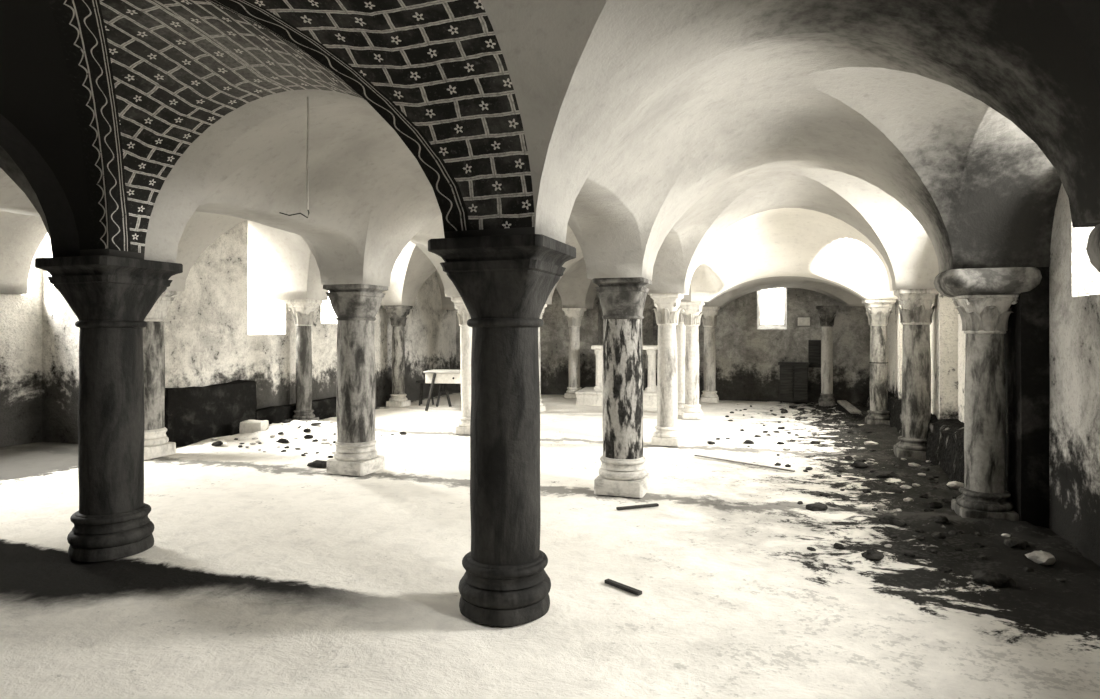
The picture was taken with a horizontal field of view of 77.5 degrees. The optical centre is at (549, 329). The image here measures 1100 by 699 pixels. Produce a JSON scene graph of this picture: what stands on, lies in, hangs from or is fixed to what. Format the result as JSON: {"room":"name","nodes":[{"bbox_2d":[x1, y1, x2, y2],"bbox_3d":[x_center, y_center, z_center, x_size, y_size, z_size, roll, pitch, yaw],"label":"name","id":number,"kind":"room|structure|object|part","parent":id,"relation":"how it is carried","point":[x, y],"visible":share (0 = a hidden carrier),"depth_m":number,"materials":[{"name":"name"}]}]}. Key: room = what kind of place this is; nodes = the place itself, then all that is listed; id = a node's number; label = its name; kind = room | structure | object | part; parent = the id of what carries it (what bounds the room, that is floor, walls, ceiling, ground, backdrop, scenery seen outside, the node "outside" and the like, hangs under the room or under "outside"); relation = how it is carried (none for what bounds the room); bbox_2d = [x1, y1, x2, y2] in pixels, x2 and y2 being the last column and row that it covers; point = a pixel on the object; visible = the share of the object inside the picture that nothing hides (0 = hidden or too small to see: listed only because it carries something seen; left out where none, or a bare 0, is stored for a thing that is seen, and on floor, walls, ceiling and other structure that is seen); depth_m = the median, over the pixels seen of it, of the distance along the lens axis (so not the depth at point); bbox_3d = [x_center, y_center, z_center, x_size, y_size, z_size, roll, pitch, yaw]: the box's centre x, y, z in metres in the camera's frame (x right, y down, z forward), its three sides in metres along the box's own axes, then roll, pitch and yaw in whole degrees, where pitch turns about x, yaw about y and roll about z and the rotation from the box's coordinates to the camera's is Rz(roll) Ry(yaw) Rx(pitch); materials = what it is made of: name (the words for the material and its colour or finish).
{"room":"church","nodes":[
{"label":"church","id":0,"kind":"room"},
{"bbox_2d":[0,242,41,447],"bbox_3d":[-8.727,-0.525,4.988,0.800,4.350,9.350,0,0,19],"label":"wall","id":1,"kind":"structure","parent":0,"point":[20,314],"depth_m":9.02,"materials":[{"name":"grey paint"}]},
{"bbox_2d":[42,233,79,443],"bbox_3d":[-5.960,-0.525,9.221,2.140,4.350,0.500,0,0,19],"label":"wall","id":2,"kind":"structure","parent":0,"point":[60,335],"depth_m":9.16,"materials":[{"name":"grey paint"}]},
{"bbox_2d":[164,220,455,409],"bbox_3d":[-3.910,-0.525,13.178,0.900,4.350,9.350,0,0,19],"label":"wall","id":3,"kind":"structure","parent":0,"point":[225,326],"depth_m":10.61,"materials":[{"name":"beige paint"}]},
{"bbox_2d":[165,380,336,446],"bbox_3d":[-4.206,1.157,10.768,0.273,0.858,4.439,0,0,19],"label":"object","id":4,"kind":"structure","parent":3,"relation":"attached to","point":[194,414],"depth_m":9.41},
{"bbox_2d":[456,288,601,394],"bbox_3d":[-0.759,-0.525,16.364,4.038,4.350,0.500,0,0,19],"label":"wall","id":5,"kind":"structure","parent":0,"point":[554,333],"depth_m":15.77,"materials":[{"name":"grey paint"}]},
{"bbox_2d":[0,392,1099,698],"bbox_3d":[-1.454,1.459,7.391,11.850,0.220,18.150,0,0,19],"label":"floor","id":6,"kind":"structure","parent":0,"point":[270,574],"depth_m":4.07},
{"bbox_2d":[35,255,182,561],"bbox_3d":[-2.980,0.518,4.661,0.630,1.963,0.630,0,0,19],"label":"stone column","id":7,"kind":"structure","parent":6,"relation":"on","point":[111,298],"depth_m":4.50,"materials":[{"name":"grey stone"}]},
{"bbox_2d":[143,290,177,459],"bbox_3d":[-4.788,0.518,8.142,0.470,1.963,0.470,0,0,19],"label":"stone column","id":8,"kind":"structure","parent":6,"relation":"on","point":[156,444],"depth_m":8.04,"materials":[{"name":"white stone"}]},
{"bbox_2d":[211,441,222,445],"bbox_3d":[-4.163,1.435,8.584,0.098,0.063,0.138,0,0,16],"label":"rubble stone","id":9,"kind":"object","parent":6,"relation":"on","point":[217,443],"visible":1,"depth_m":8.56,"materials":[{"name":"grey stone"}]},
{"bbox_2d":[239,420,268,433],"bbox_3d":[-4.097,1.373,9.489,0.318,0.224,0.272,0,0,1],"label":"stone block","id":10,"kind":"object","parent":6,"relation":"on","point":[248,426],"visible":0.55,"depth_m":9.36,"materials":[{"name":"white stone"}]},
{"bbox_2d":[276,438,289,443],"bbox_3d":[-3.486,1.462,8.950,0.170,0.070,0.132,0,0,2],"label":"loose stone","id":11,"kind":"object","parent":6,"relation":"on","point":[281,440],"visible":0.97,"depth_m":8.90,"materials":[{"name":"grey stone"}]},
{"bbox_2d":[285,299,322,420],"bbox_3d":[-3.887,0.518,10.815,0.420,1.963,0.420,0,0,19],"label":"stone column","id":12,"kind":"structure","parent":6,"relation":"on","point":[303,310],"depth_m":10.71,"materials":[{"name":"stone"}]},
{"bbox_2d":[304,435,313,438],"bbox_3d":[-3.302,1.467,9.357,0.131,0.063,0.096,0,0,-36],"label":"rubble stone","id":13,"kind":"object","parent":6,"relation":"on","point":[305,436],"visible":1,"depth_m":9.32,"materials":[{"name":"grey stone"}]},
{"bbox_2d":[311,422,321,425],"bbox_3d":[-3.376,1.365,9.880,0.160,0.046,0.113,0,0,-36],"label":"rubble stone","id":14,"kind":"object","parent":6,"relation":"on","point":[314,423],"visible":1,"depth_m":9.84,"materials":[{"name":"grey stone"}]},
{"bbox_2d":[307,460,326,466],"bbox_3d":[-2.477,1.479,7.511,0.417,0.068,0.162,0,0,19],"label":"loose stone","id":15,"kind":"object","parent":6,"relation":"on","point":[317,463],"visible":0.65,"depth_m":7.47,"materials":[{"name":"grey stone"}]},
{"bbox_2d":[323,284,387,475],"bbox_3d":[-2.059,0.518,7.275,0.500,1.963,0.500,0,0,19],"label":"stone column","id":16,"kind":"structure","parent":6,"relation":"on","point":[355,306],"depth_m":7.10,"materials":[{"name":"grey stone"}]},
{"bbox_2d":[384,305,412,406],"bbox_3d":[-2.974,0.518,13.432,0.420,1.963,0.420,0,0,19],"label":"stone column","id":17,"kind":"structure","parent":6,"relation":"on","point":[398,313],"depth_m":13.32,"materials":[{"name":"white stone"}]},
{"bbox_2d":[416,380,433,405],"bbox_3d":[-2.483,1.259,13.625,0.360,0.488,0.340,0,0,-4],"label":"wooden stool","id":18,"kind":"object","parent":6,"relation":"on","point":[422,382],"visible":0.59,"depth_m":13.54,"materials":[{"name":"brown wood"}]},
{"bbox_3d":[-2.552,1.278,13.503,0.039,0.451,0.108,0,0,26],"label":"leg","id":19,"kind":"part","parent":18,"relation":"part of","materials":[{"name":"brown wood"}]},
{"bbox_2d":[423,369,460,410],"bbox_3d":[-1.746,1.141,12.898,1.120,0.731,0.776,0,0,7],"label":"trestle table","id":20,"kind":"object","parent":6,"relation":"on","point":[442,376],"visible":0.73,"depth_m":12.65,"materials":[{"name":"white wood"}]},
{"bbox_3d":[-2.197,1.155,12.613,0.205,0.702,0.106,0,0,7],"label":"leg","id":21,"kind":"part","parent":20,"relation":"part of","materials":[{"name":"brown wood"}]},
{"bbox_3d":[-2.120,1.155,13.271,0.198,0.700,0.047,0,0,16],"label":"leg","id":22,"kind":"part","parent":20,"relation":"part of","materials":[{"name":"brown wood"}]},
{"bbox_3d":[-2.010,1.155,13.266,0.210,0.702,0.053,0,0,-12],"label":"leg","id":23,"kind":"part","parent":20,"relation":"part of","materials":[{"name":"brown wood"}]},
{"bbox_2d":[451,297,471,434],"bbox_3d":[-1.193,0.519,9.940,0.378,1.971,0.348,0,0,19],"label":"stone column","id":24,"kind":"structure","parent":6,"relation":"on","point":[463,315],"depth_m":9.83,"materials":[{"name":"white stone"}]},
{"bbox_2d":[428,234,575,625],"bbox_3d":[-0.242,0.518,3.707,0.630,1.963,0.630,0,0,19],"label":"stone column","id":25,"kind":"structure","parent":6,"relation":"on","point":[505,283],"depth_m":3.53,"materials":[{"name":"grey stone"}]},
{"bbox_2d":[538,304,546,411],"bbox_3d":[-0.290,0.518,12.528,0.380,1.963,0.380,0,0,19],"label":"stone column","id":26,"kind":"structure","parent":6,"relation":"on","point":[542,407],"depth_m":12.47,"materials":[{"name":"white stone"}]},
{"bbox_2d":[562,308,585,397],"bbox_3d":[0.535,0.518,15.069,0.440,1.963,0.440,0,0,19],"label":"stone column","id":27,"kind":"structure","parent":6,"relation":"on","point":[574,315],"depth_m":14.95,"materials":[{"name":"white stone"}]},
{"bbox_2d":[575,387,656,406],"bbox_3d":[1.617,1.385,14.076,2.000,0.270,1.260,0,0,13],"label":"step","id":28,"kind":"structure","parent":6,"relation":"on","point":[587,395],"depth_m":13.61,"materials":[{"name":"white stone"}]},
{"bbox_2d":[591,345,657,391],"bbox_3d":[1.635,0.790,14.133,1.480,0.920,0.660,0,0,13],"label":"altar table","id":29,"kind":"object","parent":28,"relation":"on","point":[651,350],"visible":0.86,"depth_m":13.98,"materials":[{"name":"white stone"}]},
{"bbox_3d":[1.006,0.830,14.069,0.200,0.840,0.200,0,0,13],"label":"leg","id":30,"kind":"part","parent":29,"relation":"part of","materials":[{"name":"white stone"}]},
{"bbox_3d":[1.094,0.830,14.459,0.200,0.840,0.200,0,0,13],"label":"leg","id":31,"kind":"part","parent":29,"relation":"part of","materials":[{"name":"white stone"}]},
{"bbox_3d":[1.807,0.880,14.120,0.300,0.740,0.150,0,0,13],"label":"panel","id":32,"kind":"part","parent":29,"relation":"part of","materials":[{"name":"grey stone"}]},
{"bbox_3d":[2.041,0.830,13.837,0.200,0.840,0.200,0,0,13],"label":"leg","id":33,"kind":"part","parent":29,"relation":"part of","materials":[{"name":"white stone"}]},
{"bbox_3d":[2.128,0.830,14.228,0.200,0.840,0.200,0,0,13],"label":"leg","id":34,"kind":"part","parent":29,"relation":"part of","materials":[{"name":"white stone"}]},
{"bbox_2d":[593,277,651,497],"bbox_3d":[0.678,0.518,6.374,0.470,1.963,0.470,0,0,19],"label":"stone column","id":35,"kind":"structure","parent":6,"relation":"on","point":[622,471],"depth_m":6.20,"materials":[{"name":"grey stone"}]},
{"bbox_2d":[605,579,641,595],"bbox_3d":[0.423,1.494,3.973,0.035,0.020,0.264,0,0,-42],"label":"wooden offcut","id":36,"kind":"object","parent":6,"relation":"on","point":[624,587],"visible":1,"depth_m":3.95,"materials":[{"name":"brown wood"}]},
{"bbox_2d":[616,503,658,509],"bbox_3d":[0.739,1.494,5.772,0.384,0.020,0.036,0,0,-20],"label":"wooden lath","id":37,"kind":"object","parent":6,"relation":"on","point":[653,504],"visible":1,"depth_m":5.76,"materials":[{"name":"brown wood"}]},
{"bbox_2d":[650,293,683,446],"bbox_3d":[1.538,0.518,8.988,0.406,1.963,0.406,0,0,19],"label":"stone column","id":38,"kind":"structure","parent":6,"relation":"on","point":[666,433],"depth_m":8.87,"materials":[{"name":"white stone"}]},
{"bbox_2d":[677,305,685,414],"bbox_3d":[2.328,0.518,12.069,0.299,1.963,0.299,0,0,19],"label":"stone column","id":39,"kind":"structure","parent":6,"relation":"on","point":[681,328],"depth_m":11.98,"materials":[{"name":"white stone"}]},
{"bbox_2d":[680,301,704,418],"bbox_3d":[2.407,0.518,11.599,0.380,1.963,0.380,0,0,19],"label":"stone column","id":40,"kind":"structure","parent":6,"relation":"on","point":[691,410],"depth_m":11.49,"materials":[{"name":"white stone"}]},
{"bbox_2d":[700,307,719,402],"bbox_3d":[3.299,0.518,14.153,0.380,1.963,0.380,0,0,19],"label":"stone column","id":41,"kind":"structure","parent":6,"relation":"on","point":[709,318],"depth_m":14.04,"materials":[{"name":"white stone"}]},
{"bbox_2d":[694,454,794,471],"bbox_3d":[2.146,1.492,7.661,0.035,0.016,1.253,0,0,-43],"label":"batten","id":42,"kind":"object","parent":6,"relation":"on","point":[777,468],"visible":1,"depth_m":7.60,"materials":[{"name":"grey wood"}]},
{"bbox_2d":[743,440,754,443],"bbox_3d":[2.639,1.494,9.077,0.139,0.054,0.117,0,0,32],"label":"rubble stone","id":43,"kind":"object","parent":6,"relation":"on","point":[746,441],"visible":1,"depth_m":9.03,"materials":[{"name":"grey stone"}]},
{"bbox_2d":[778,362,809,403],"bbox_3d":[4.958,1.090,13.940,0.600,0.820,0.424,0,0,19],"label":"base cabinet","id":44,"kind":"object","parent":6,"relation":"on","point":[793,375],"visible":1,"depth_m":13.77,"materials":[{"name":"brown wood"}]},
{"bbox_3d":[4.773,1.075,13.816,0.250,0.650,0.022,0,0,19],"label":"door","id":45,"kind":"part","parent":44,"relation":"part of","materials":[{"name":"brown wood"}]},
{"bbox_3d":[5.029,1.075,13.729,0.250,0.650,0.022,0,0,19],"label":"door","id":46,"kind":"part","parent":44,"relation":"part of","materials":[{"name":"brown wood"}]},
{"bbox_2d":[806,502,827,510],"bbox_3d":[2.235,1.492,5.736,0.177,0.072,0.124,0,0,16],"label":"rubble stone","id":47,"kind":"object","parent":6,"relation":"on","point":[818,506],"visible":0.98,"depth_m":5.70,"materials":[{"name":"grey stone"}]},
{"bbox_2d":[820,493,829,496],"bbox_3d":[2.499,1.502,6.219,0.091,0.032,0.074,0,0,-32],"label":"rubble stone","id":48,"kind":"object","parent":6,"relation":"on","point":[821,494],"visible":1,"depth_m":6.20,"materials":[{"name":"grey stone"}]},
{"bbox_2d":[816,306,838,405],"bbox_3d":[5.479,0.518,13.545,0.400,1.963,0.400,0,0,19],"label":"stone column","id":49,"kind":"structure","parent":6,"relation":"on","point":[827,313],"depth_m":13.45,"materials":[{"name":"stone"}]},
{"bbox_2d":[834,543,844,549],"bbox_3d":[2.005,1.503,4.743,0.075,0.037,0.099,0,0,23],"label":"rubble stone","id":50,"kind":"object","parent":6,"relation":"on","point":[838,546],"visible":1,"depth_m":4.72,"materials":[{"name":"grey stone"}]},
{"bbox_2d":[837,468,846,471],"bbox_3d":[3.111,1.503,7.294,0.106,0.050,0.088,0,0,29],"label":"rubble stone","id":51,"kind":"object","parent":6,"relation":"on","point":[839,469],"visible":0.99,"depth_m":7.27,"materials":[{"name":"grey stone"}]},
{"bbox_2d":[837,400,860,413],"bbox_3d":[5.297,1.370,12.161,0.160,0.040,2.001,0,-1,17],"label":"wooden plank","id":52,"kind":"object","parent":6,"relation":"on","point":[849,407],"visible":1,"depth_m":11.85,"materials":[{"name":"grey wood"}]},
{"bbox_2d":[847,423,858,426],"bbox_3d":[4.655,1.470,10.509,0.186,0.055,0.118,0,0,45],"label":"rubble stone","id":53,"kind":"object","parent":6,"relation":"on","point":[849,424],"visible":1,"depth_m":10.46,"materials":[{"name":"grey stone"}]},
{"bbox_2d":[851,460,867,467],"bbox_3d":[3.366,1.467,7.441,0.165,0.075,0.143,0,0,40],"label":"rubble stone","id":54,"kind":"object","parent":6,"relation":"on","point":[857,463],"visible":0.99,"depth_m":7.40,"materials":[{"name":"grey stone"}]},
{"bbox_2d":[864,441,877,444],"bbox_3d":[4.120,1.463,8.788,0.173,0.065,0.112,0,0,27],"label":"rubble stone","id":55,"kind":"object","parent":6,"relation":"on","point":[866,442],"visible":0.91,"depth_m":8.75,"materials":[{"name":"white stone"}]},
{"bbox_2d":[861,549,883,560],"bbox_3d":[2.141,1.490,4.524,0.138,0.058,0.143,0,0,-29],"label":"rubble stone","id":56,"kind":"object","parent":6,"relation":"on","point":[871,554],"visible":1,"depth_m":4.49,"materials":[{"name":"grey stone"}]},
{"bbox_2d":[862,299,895,424],"bbox_3d":[5.135,0.518,10.701,0.440,1.963,0.440,0,0,19],"label":"stone column","id":57,"kind":"structure","parent":6,"relation":"on","point":[878,309],"depth_m":10.59,"materials":[{"name":"stone"}]},
{"bbox_2d":[876,503,885,508],"bbox_3d":[2.766,1.478,5.731,0.079,0.051,0.078,0,0,-24],"label":"rubble stone","id":58,"kind":"object","parent":6,"relation":"on","point":[879,506],"visible":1,"depth_m":5.70,"materials":[{"name":"white stone"}]},
{"bbox_2d":[875,471,897,477],"bbox_3d":[3.390,1.468,6.909,0.216,0.085,0.133,0,0,26],"label":"rubble stone","id":59,"kind":"object","parent":6,"relation":"on","point":[880,474],"visible":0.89,"depth_m":6.88,"materials":[{"name":"grey stone"}]},
{"bbox_2d":[879,514,906,525],"bbox_3d":[2.648,1.471,5.275,0.135,0.072,0.210,0,0,-37],"label":"rubble stone","id":60,"kind":"object","parent":6,"relation":"on","point":[890,519],"visible":1,"depth_m":5.24,"materials":[{"name":"grey stone"}]},
{"bbox_2d":[890,487,903,493],"bbox_3d":[3.182,1.479,6.274,0.092,0.053,0.124,0,0,-30],"label":"rubble stone","id":61,"kind":"object","parent":6,"relation":"on","point":[894,489],"visible":0.99,"depth_m":6.25,"materials":[{"name":"grey stone"}]},
{"bbox_2d":[900,485,911,488],"bbox_3d":[3.311,1.470,6.370,0.076,0.046,0.114,0,0,-18],"label":"rubble stone","id":62,"kind":"object","parent":6,"relation":"on","point":[902,486],"visible":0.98,"depth_m":6.35,"materials":[{"name":"grey stone"}]},
{"bbox_2d":[903,497,912,501],"bbox_3d":[3.077,1.466,5.883,0.070,0.046,0.084,0,0,5],"label":"rubble stone","id":63,"kind":"object","parent":6,"relation":"on","point":[908,499],"visible":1,"depth_m":5.87,"materials":[{"name":"white stone"}]},
{"bbox_2d":[904,552,914,556],"bbox_3d":[2.395,1.500,4.557,0.065,0.033,0.072,0,0,-22],"label":"rubble stone","id":64,"kind":"object","parent":6,"relation":"on","point":[908,554],"visible":1,"depth_m":4.54,"materials":[{"name":"grey stone"}]},
{"bbox_2d":[908,463,920,466],"bbox_3d":[4.003,1.489,7.528,0.094,0.050,0.136,0,0,-20],"label":"rubble stone","id":65,"kind":"object","parent":6,"relation":"on","point":[909,464],"visible":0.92,"depth_m":7.49,"materials":[{"name":"grey stone"}]},
{"bbox_2d":[893,289,938,460],"bbox_3d":[4.307,0.518,8.055,0.461,1.963,0.461,0,0,19],"label":"stone column","id":66,"kind":"structure","parent":6,"relation":"on","point":[916,313],"depth_m":7.92,"materials":[{"name":"stone"}]},
{"bbox_2d":[915,535,925,539],"bbox_3d":[2.626,1.478,4.862,0.062,0.032,0.066,0,0,-23],"label":"rubble stone","id":67,"kind":"object","parent":6,"relation":"on","point":[920,537],"visible":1,"depth_m":4.85,"materials":[{"name":"grey stone"}]},
{"bbox_2d":[918,466,929,470],"bbox_3d":[3.867,1.439,7.095,0.104,0.055,0.156,0,0,19],"label":"rubble stone","id":68,"kind":"object","parent":6,"relation":"on","point":[923,468],"visible":0.99,"depth_m":7.05,"materials":[{"name":"grey stone"}]},
{"bbox_2d":[920,494,928,498],"bbox_3d":[3.248,1.451,5.953,0.074,0.046,0.064,0,0,-35],"label":"rubble stone","id":69,"kind":"object","parent":6,"relation":"on","point":[921,495],"visible":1,"depth_m":5.93,"materials":[{"name":"grey stone"}]},
{"bbox_2d":[924,507,933,511],"bbox_3d":[3.099,1.479,5.600,0.074,0.043,0.075,0,0,-36],"label":"rubble stone","id":70,"kind":"object","parent":6,"relation":"on","point":[927,509],"visible":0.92,"depth_m":5.58,"materials":[{"name":"grey stone"}]},
{"bbox_2d":[925,476,933,479],"bbox_3d":[3.768,1.481,6.802,0.089,0.053,0.068,0,0,-26],"label":"rubble stone","id":71,"kind":"object","parent":6,"relation":"on","point":[927,477],"visible":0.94,"depth_m":6.78,"materials":[{"name":"grey stone"}]},
{"bbox_2d":[928,501,942,507],"bbox_3d":[3.224,1.471,5.745,0.118,0.064,0.100,0,0,10],"label":"rubble stone","id":72,"kind":"object","parent":6,"relation":"on","point":[933,504],"visible":1,"depth_m":5.71,"materials":[{"name":"black stone"}]},
{"bbox_2d":[931,532,945,538],"bbox_3d":[2.817,1.495,4.971,0.091,0.050,0.090,0,0,-27],"label":"rubble stone","id":73,"kind":"object","parent":6,"relation":"on","point":[939,535],"visible":0.98,"depth_m":4.94,"materials":[{"name":"grey stone"}]},
{"bbox_2d":[934,515,948,522],"bbox_3d":[2.996,1.454,5.228,0.110,0.061,0.088,0,0,-19],"label":"rubble stone","id":74,"kind":"object","parent":6,"relation":"on","point":[940,518],"visible":1,"depth_m":5.21,"materials":[{"name":"grey stone"}]},
{"bbox_2d":[938,566,951,572],"bbox_3d":[2.442,1.489,4.242,0.099,0.041,0.074,0,0,-40],"label":"rubble stone","id":75,"kind":"object","parent":6,"relation":"on","point":[944,569],"visible":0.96,"depth_m":4.22,"materials":[{"name":"grey stone"}]},
{"bbox_2d":[942,498,951,502],"bbox_3d":[3.404,1.466,5.858,0.090,0.042,0.121,0,0,15],"label":"rubble stone","id":76,"kind":"object","parent":6,"relation":"on","point":[946,500],"visible":0.7,"depth_m":5.84,"materials":[{"name":"grey stone"}]},
{"bbox_2d":[948,530,957,534],"bbox_3d":[2.965,1.496,5.033,0.059,0.032,0.066,0,0,-20],"label":"rubble stone","id":77,"kind":"object","parent":6,"relation":"on","point":[952,532],"visible":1,"depth_m":5.02,"materials":[{"name":"grey stone"}]},
{"bbox_2d":[946,481,963,488],"bbox_3d":[3.749,1.441,6.332,0.137,0.076,0.143,0,0,-40],"label":"rubble stone","id":78,"kind":"object","parent":6,"relation":"on","point":[954,484],"visible":0.87,"depth_m":6.30,"materials":[{"name":"grey stone"}]},
{"bbox_2d":[972,542,984,547],"bbox_3d":[2.939,1.485,4.709,0.058,0.038,0.081,0,0,-32],"label":"rubble stone","id":79,"kind":"object","parent":6,"relation":"on","point":[979,544],"visible":1,"depth_m":4.70,"materials":[{"name":"grey stone"}]},
{"bbox_2d":[934,267,1041,520],"bbox_3d":[3.441,0.518,5.422,0.640,1.963,0.640,0,0,19],"label":"stone column","id":80,"kind":"structure","parent":6,"relation":"on","point":[984,296],"depth_m":5.29,"materials":[{"name":"stone"}]},
{"bbox_2d":[971,569,1015,587],"bbox_3d":[2.615,1.473,4.050,0.226,0.089,0.157,0,0,41],"label":"rubble stone","id":81,"kind":"object","parent":6,"relation":"on","point":[989,577],"visible":1,"depth_m":4.00,"materials":[{"name":"grey stone"}]},
{"bbox_2d":[1003,537,1028,549],"bbox_3d":[3.210,1.471,4.707,0.135,0.066,0.142,0,0,11],"label":"rubble stone","id":82,"kind":"object","parent":6,"relation":"on","point":[1013,542],"visible":1,"depth_m":4.68,"materials":[{"name":"grey stone"}]},
{"bbox_2d":[1022,566,1032,571],"bbox_3d":[2.937,1.476,4.219,0.052,0.030,0.048,0,0,-12],"label":"rubble stone","id":83,"kind":"object","parent":6,"relation":"on","point":[1025,568],"visible":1,"depth_m":4.20,"materials":[{"name":"grey stone"}]},
{"bbox_2d":[1025,550,1055,564],"bbox_3d":[3.139,1.460,4.385,0.142,0.091,0.165,0,0,6],"label":"rubble stone","id":84,"kind":"object","parent":6,"relation":"on","point":[1040,557],"visible":0.99,"depth_m":4.35,"materials":[{"name":"white stone"}]},
{"bbox_2d":[1086,224,1099,272],"bbox_3d":[2.613,0.518,2.777,0.590,1.963,0.590,0,0,19],"label":"stone column","id":85,"kind":"structure","parent":6,"relation":"on","point":[1093,244],"depth_m":3.00,"materials":[{"name":"grey stone"}]},
{"bbox_2d":[0,0,1099,309],"bbox_3d":[-1.089,-1.189,8.746,11.624,1.452,15.150,0,0,19],"label":"ceiling","id":86,"kind":"structure","parent":0,"point":[984,156],"depth_m":4.28,"materials":[{"name":"paint"}]},
{"bbox_2d":[279,96,308,217],"bbox_3d":[-1.600,-1.128,4.319,0.237,0.864,0.017,0,0,15],"label":"hanging cord","id":87,"kind":"object","parent":86,"relation":"hanging from","point":[307,96],"visible":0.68,"depth_m":4.29,"materials":[{"name":"black metal"}]},
{"bbox_2d":[602,294,657,387],"bbox_3d":[2.323,-0.525,15.801,3.262,4.350,0.500,0,0,19],"label":"wall","id":88,"kind":"structure","parent":0,"point":[647,322],"depth_m":15.57,"materials":[{"name":"grey paint"}]},
{"bbox_2d":[653,312,676,344],"bbox_3d":[2.602,0.030,15.374,0.640,0.840,0.150,0,0,19],"label":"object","id":89,"kind":"object","parent":88,"relation":"attached to","point":[655,326],"visible":0.11,"depth_m":15.41,"materials":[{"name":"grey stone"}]},
{"bbox_2d":[698,288,869,403],"bbox_3d":[5.121,-0.525,14.489,3.920,4.350,0.700,0,0,19],"label":"wall","id":90,"kind":"structure","parent":0,"point":[749,352],"depth_m":14.24,"materials":[{"name":"grey paint"}]},
{"bbox_2d":[761,288,783,323],"bbox_3d":[4.806,-0.760,14.823,0.510,1.320,0.048,0,0,19],"label":"window","id":91,"kind":"structure","parent":90,"relation":"in","point":[772,300],"depth_m":14.82,"materials":[{"name":"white glass"}]},
{"bbox_2d":[797,317,810,325],"bbox_3d":[5.213,-0.160,14.072,0.260,0.200,0.026,0,0,19],"label":"wall plaque","id":92,"kind":"object","parent":90,"relation":"attached to","point":[801,321],"visible":1,"depth_m":14.06,"materials":[{"name":"white ceramic"}]},
{"bbox_2d":[808,340,820,367],"bbox_3d":[5.410,0.500,13.998,0.240,0.560,0.045,0,0,19],"label":"shutter","id":93,"kind":"object","parent":90,"relation":"attached to","point":[814,346],"visible":0.96,"depth_m":13.99,"materials":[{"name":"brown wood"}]},
{"bbox_2d":[887,184,1099,567],"bbox_3d":[4.176,-0.525,5.231,0.800,4.350,18.050,0,0,19],"label":"wall","id":94,"kind":"structure","parent":0,"point":[1074,282],"depth_m":4.69,"materials":[{"name":"grey paint"}]},
{"bbox_2d":[894,299,902,399],"bbox_3d":[5.487,0.476,10.580,0.241,2.158,0.496,0,0,19],"label":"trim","id":95,"kind":"structure","parent":94,"relation":"attached to","point":[898,332],"depth_m":10.47,"materials":[{"name":"white paint"}]},
{"bbox_2d":[867,388,964,485],"bbox_3d":[5.061,1.248,9.655,0.387,0.601,8.500,0,0,19],"label":"footing","id":96,"kind":"object","parent":94,"relation":"attached to","point":[944,445],"visible":0.3,"depth_m":7.40,"materials":[{"name":"grey stone"}]},
{"bbox_2d":[931,293,957,419],"bbox_3d":[4.604,0.473,7.955,0.239,2.164,0.496,0,0,19],"label":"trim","id":97,"kind":"structure","parent":94,"relation":"attached to","point":[944,325],"depth_m":7.75,"materials":[{"name":"beige paint"}]},
{"bbox_2d":[1004,267,1049,527],"bbox_3d":[3.720,0.477,5.325,0.242,2.155,0.497,0,0,19],"label":"door","id":98,"kind":"structure","parent":94,"relation":"attached to","point":[1026,338],"depth_m":5.12,"materials":[{"name":"black wood"}]}
]}

